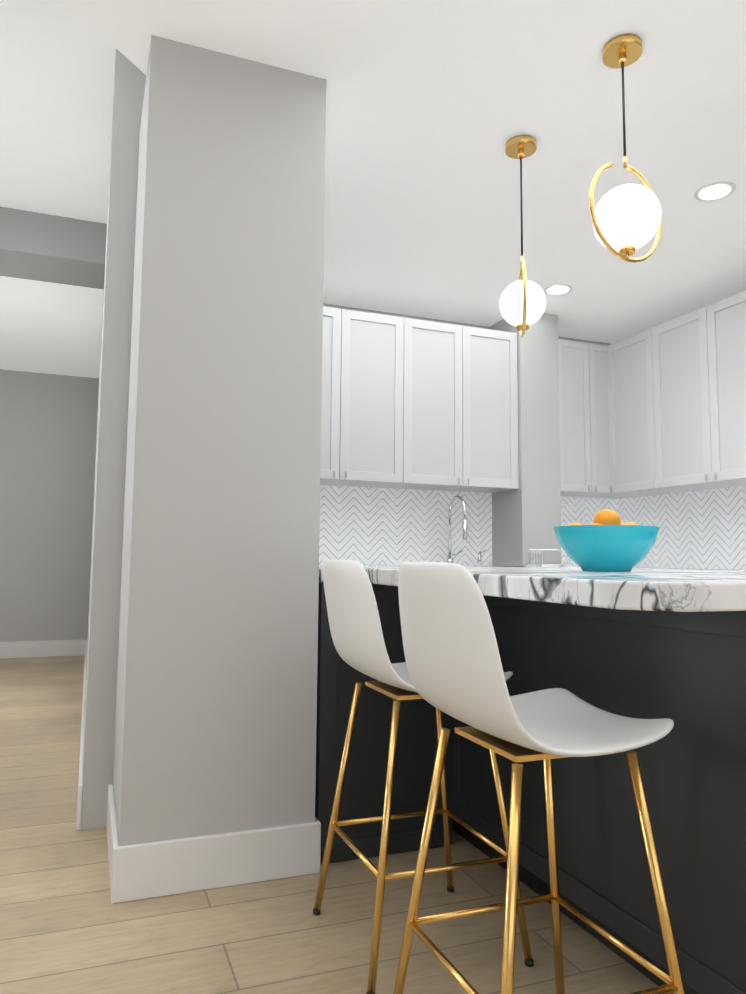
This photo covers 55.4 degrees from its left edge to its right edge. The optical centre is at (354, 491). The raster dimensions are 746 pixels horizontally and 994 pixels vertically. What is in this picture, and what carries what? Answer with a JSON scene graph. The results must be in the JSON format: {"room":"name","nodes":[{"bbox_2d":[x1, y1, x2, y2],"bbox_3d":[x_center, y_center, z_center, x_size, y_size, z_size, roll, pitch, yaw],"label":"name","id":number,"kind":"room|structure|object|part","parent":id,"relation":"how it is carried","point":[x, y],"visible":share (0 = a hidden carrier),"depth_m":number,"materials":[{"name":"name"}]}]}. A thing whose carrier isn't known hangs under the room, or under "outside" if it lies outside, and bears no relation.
{"room":"kitchen","nodes":[
{"label":"kitchen","id":0,"kind":"room"},
{"bbox_2d":[0,369,98,641],"bbox_3d":[-3.180,0.074,6.836,1.500,2.970,0.150,3,-6,-20],"label":"wall","id":1,"kind":"structure","parent":0,"point":[48,428],"depth_m":6.83,"materials":[{"name":"grey paint"}]},
{"bbox_2d":[0,640,83,657],"bbox_3d":[-3.224,1.469,6.609,1.320,0.150,0.016,3,-6,-20],"label":"baseboard","id":2,"kind":"structure","parent":1,"relation":"attached to","point":[16,649],"depth_m":6.70,"materials":[{"name":"white wood"}]},
{"bbox_2d":[0,276,103,377],"bbox_3d":[-2.777,-1.437,5.753,1.620,0.350,2.700,3,-6,-20],"label":"ceiling","id":3,"kind":"structure","parent":0,"point":[50,328],"depth_m":5.52,"materials":[{"name":"white paint"}]},
{"bbox_2d":[0,0,115,223],"bbox_3d":[0.205,-1.930,1.367,8.300,0.100,7.950,3,-6,-20],"label":"ceiling","id":4,"kind":"structure","parent":0,"point":[57,66],"depth_m":3.22,"materials":[{"name":"white paint"}]},
{"bbox_2d":[0,207,106,289],"bbox_3d":[-2.854,-1.544,4.048,2.950,0.250,0.450,3,-6,-20],"label":"header beam","id":5,"kind":"structure","parent":4,"relation":"attached to","point":[36,246],"depth_m":4.25,"materials":[{"name":"grey paint"}]},
{"bbox_2d":[81,49,145,829],"bbox_3d":[-1.699,-0.093,4.833,0.120,2.970,4.650,3,-6,-20],"label":"wall","id":6,"kind":"structure","parent":0,"point":[107,536],"depth_m":2.65,"materials":[{"name":"grey paint"}]},
{"bbox_2d":[76,640,86,830],"bbox_3d":[-1.779,1.308,4.681,0.016,0.150,4.650,3,-6,-20],"label":"baseboard","id":7,"kind":"structure","parent":6,"relation":"attached to","point":[81,763],"depth_m":2.92,"materials":[{"name":"white wood"}]},
{"bbox_2d":[106,784,117,835],"bbox_3d":[-0.777,1.099,2.278,0.016,0.150,0.570,3,-6,-20],"label":"baseboard","id":8,"kind":"structure","parent":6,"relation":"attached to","point":[111,825],"depth_m":2.32,"materials":[{"name":"white wood"}]},
{"bbox_2d":[0,655,657,993],"bbox_3d":[-0.273,1.231,2.277,8.300,0.100,10.500,3,-6,-20],"label":"floor","id":9,"kind":"structure","parent":0,"point":[67,926],"depth_m":1.90,"materials":[{"name":"brown wood"}]},
{"bbox_2d":[107,817,320,903],"bbox_3d":[-0.393,1.087,2.099,0.612,0.150,0.020,3,-6,-20],"label":"baseboard","id":10,"kind":"structure","parent":9,"relation":"on","point":[140,871],"depth_m":2.08,"materials":[{"name":"white wood"}]},
{"bbox_2d":[113,35,326,845],"bbox_3d":[-0.482,-0.113,2.488,0.580,2.610,0.580,3,-6,-20],"label":"column","id":11,"kind":"structure","parent":9,"relation":"on","point":[216,714],"depth_m":2.21,"materials":[{"name":"grey paint"}]},
{"bbox_2d":[313,560,533,993],"bbox_3d":[0.145,0.663,1.861,0.474,0.963,0.425,3,-6,-20],"label":"stool","id":12,"kind":"object","parent":9,"relation":"on","point":[355,626],"visible":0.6,"depth_m":1.75,"materials":[{"name":"white"}]},
{"bbox_3d":[0.140,0.347,1.887,0.466,0.335,0.432,3,-6,-20],"label":"seat","id":13,"kind":"part","parent":12,"relation":"part of","materials":[{"name":"white plastic"}]},
{"bbox_2d":[315,578,745,993],"bbox_3d":[0.636,0.733,2.129,1.300,0.886,1.790,3,-6,-20],"label":"kitchen island","id":14,"kind":"object","parent":9,"relation":"on","point":[650,644],"depth_m":1.72,"materials":[{"name":"grey"}]},
{"bbox_2d":[319,566,745,605],"bbox_3d":[0.709,0.303,2.215,1.480,0.112,1.850,3,-6,-20],"label":"island countertop","id":15,"kind":"structure","parent":14,"relation":"on","point":[568,586],"depth_m":1.39,"materials":[{"name":"white stone"}]},
{"bbox_2d":[554,509,659,571],"bbox_3d":[0.776,0.148,2.195,0.310,0.190,0.310,3,-6,-20],"label":"fruit bowl","id":16,"kind":"object","parent":15,"relation":"on","point":[607,540],"visible":1,"depth_m":2.10,"materials":[{"name":"teal ceramic"}]},
{"bbox_2d":[393,562,684,993],"bbox_3d":[0.317,0.618,1.341,0.474,0.963,0.425,3,-6,-20],"label":"stool","id":17,"kind":"object","parent":9,"relation":"on","point":[453,659],"visible":1,"depth_m":1.26,"materials":[{"name":"white plastic"}]},
{"bbox_3d":[0.312,0.301,1.367,0.466,0.335,0.432,3,-6,-20],"label":"seat","id":18,"kind":"part","parent":17,"relation":"part of","materials":[{"name":"white plastic"}]},
{"bbox_2d":[63,0,745,343],"bbox_3d":[1.876,-1.646,1.683,4.925,0.370,7.235,3,-6,-20],"label":"ceiling","id":19,"kind":"structure","parent":0,"point":[433,107],"depth_m":2.75,"materials":[{"name":"white paint"}]},
{"bbox_2d":[499,135,545,336],"bbox_3d":[0.651,-0.985,2.761,0.176,0.775,0.254,3,-6,-20],"label":"pendant light","id":20,"kind":"object","parent":19,"relation":"hanging from","point":[522,304],"visible":1,"depth_m":2.69,"materials":[{"name":"white glass"}]},
{"bbox_2d":[544,284,572,294],"bbox_3d":[1.234,-1.224,4.306,0.170,0.006,0.170,3,-6,-20],"label":"recessed light","id":21,"kind":"object","parent":19,"relation":"in","point":[559,289],"visible":1,"depth_m":4.29,"materials":[{"name":"white"}]},
{"bbox_2d":[589,33,660,262],"bbox_3d":[0.850,-1.066,2.232,0.313,0.707,0.200,3,-6,-20],"label":"pendant light","id":22,"kind":"object","parent":19,"relation":"hanging from","point":[626,219],"visible":1,"depth_m":2.16,"materials":[{"name":"gold metal"}]},
{"bbox_2d":[693,181,735,201],"bbox_3d":[1.593,-1.327,3.142,0.170,0.006,0.170,3,-6,-20],"label":"recessed light","id":23,"kind":"object","parent":19,"relation":"in","point":[714,191],"visible":1,"depth_m":3.13,"materials":[{"name":"white"}]},
{"bbox_2d":[323,303,610,565],"bbox_3d":[0.500,-0.069,4.825,4.000,2.970,0.150,3,-6,-20],"label":"wall","id":24,"kind":"structure","parent":0,"point":[434,320],"depth_m":4.84,"materials":[{"name":"grey paint"}]},
{"bbox_2d":[320,306,354,485],"bbox_3d":[-0.332,-0.579,4.285,0.525,1.030,0.336,3,-6,-20],"label":"upper cabinet","id":25,"kind":"object","parent":24,"relation":"attached to","point":[338,345],"depth_m":4.20,"materials":[{"name":"white wood"}]},
{"bbox_2d":[331,311,414,489],"bbox_3d":[0.052,-0.562,4.427,0.521,1.030,0.336,3,-6,-20],"label":"upper cabinet","id":26,"kind":"object","parent":24,"relation":"attached to","point":[383,392],"depth_m":4.30,"materials":[{"name":"white wood"}]},
{"bbox_2d":[403,319,474,493],"bbox_3d":[0.434,-0.545,4.567,0.520,1.030,0.336,3,-6,-20],"label":"upper cabinet","id":27,"kind":"object","parent":24,"relation":"attached to","point":[427,410],"depth_m":4.45,"materials":[{"name":"white wood"}]},
{"bbox_2d":[455,327,518,493],"bbox_3d":[0.789,-0.529,4.698,0.464,1.030,0.336,3,-6,-20],"label":"upper cabinet","id":28,"kind":"object","parent":24,"relation":"attached to","point":[496,375],"depth_m":4.57,"materials":[{"name":"white wood"}]},
{"bbox_2d":[319,468,745,571],"bbox_3d":[0.655,0.145,3.686,3.512,0.499,2.045,3,-6,-20],"label":"backsplash","id":29,"kind":"structure","parent":24,"relation":"attached to","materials":[{"name":"tile"}]},
{"bbox_2d":[558,339,590,497],"bbox_3d":[1.437,-0.499,4.937,0.317,1.030,0.336,3,-6,-20],"label":"upper cabinet","id":30,"kind":"object","parent":24,"relation":"attached to","point":[573,463],"depth_m":4.77,"materials":[{"name":"white wood"}]},
{"bbox_2d":[583,342,630,501],"bbox_3d":[1.652,-0.492,4.996,0.315,1.030,0.373,3,-6,-20],"label":"upper cabinet","id":31,"kind":"object","parent":24,"relation":"attached to","point":[598,428],"depth_m":4.84,"materials":[{"name":"white wood"}]},
{"bbox_2d":[463,566,674,569],"bbox_3d":[0.782,0.487,4.443,2.722,0.040,0.640,3,-6,-20],"label":"countertop","id":32,"kind":"structure","parent":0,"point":[642,567],"depth_m":4.53,"materials":[{"name":"white stone"}]},
{"bbox_2d":[491,313,561,565],"bbox_3d":[1.151,-0.343,4.800,0.294,1.673,0.365,3,-6,-20],"label":"chase","id":33,"kind":"object","parent":32,"relation":"on","point":[526,516],"visible":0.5,"depth_m":4.63,"materials":[{"name":"grey paint"}]},
{"bbox_2d":[611,332,670,497],"bbox_3d":[1.985,-0.513,4.723,0.336,1.030,0.486,3,-6,-20],"label":"upper cabinet","id":34,"kind":"object","parent":0,"relation":"attached to","point":[626,354],"depth_m":4.72,"materials":[{"name":"white wood"}]},
{"bbox_2d":[632,566,745,571],"bbox_3d":[2.105,0.448,3.851,0.630,0.040,1.393,3,-6,-20],"label":"countertop","id":35,"kind":"structure","parent":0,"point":[634,567],"depth_m":3.96,"materials":[{"name":"white stone"}]},
{"bbox_2d":[643,311,742,493],"bbox_3d":[2.124,-0.546,4.348,0.336,1.030,0.543,3,-6,-20],"label":"upper cabinet","id":36,"kind":"object","parent":0,"relation":"attached to","point":[670,396],"depth_m":4.37,"materials":[{"name":"white wood"}]},
{"bbox_2d":[695,290,745,489],"bbox_3d":[2.274,-0.581,3.947,0.336,1.030,0.542,3,-6,-20],"label":"upper cabinet","id":37,"kind":"object","parent":0,"relation":"attached to","point":[720,326],"depth_m":4.01,"materials":[{"name":"white wood"}]}
]}

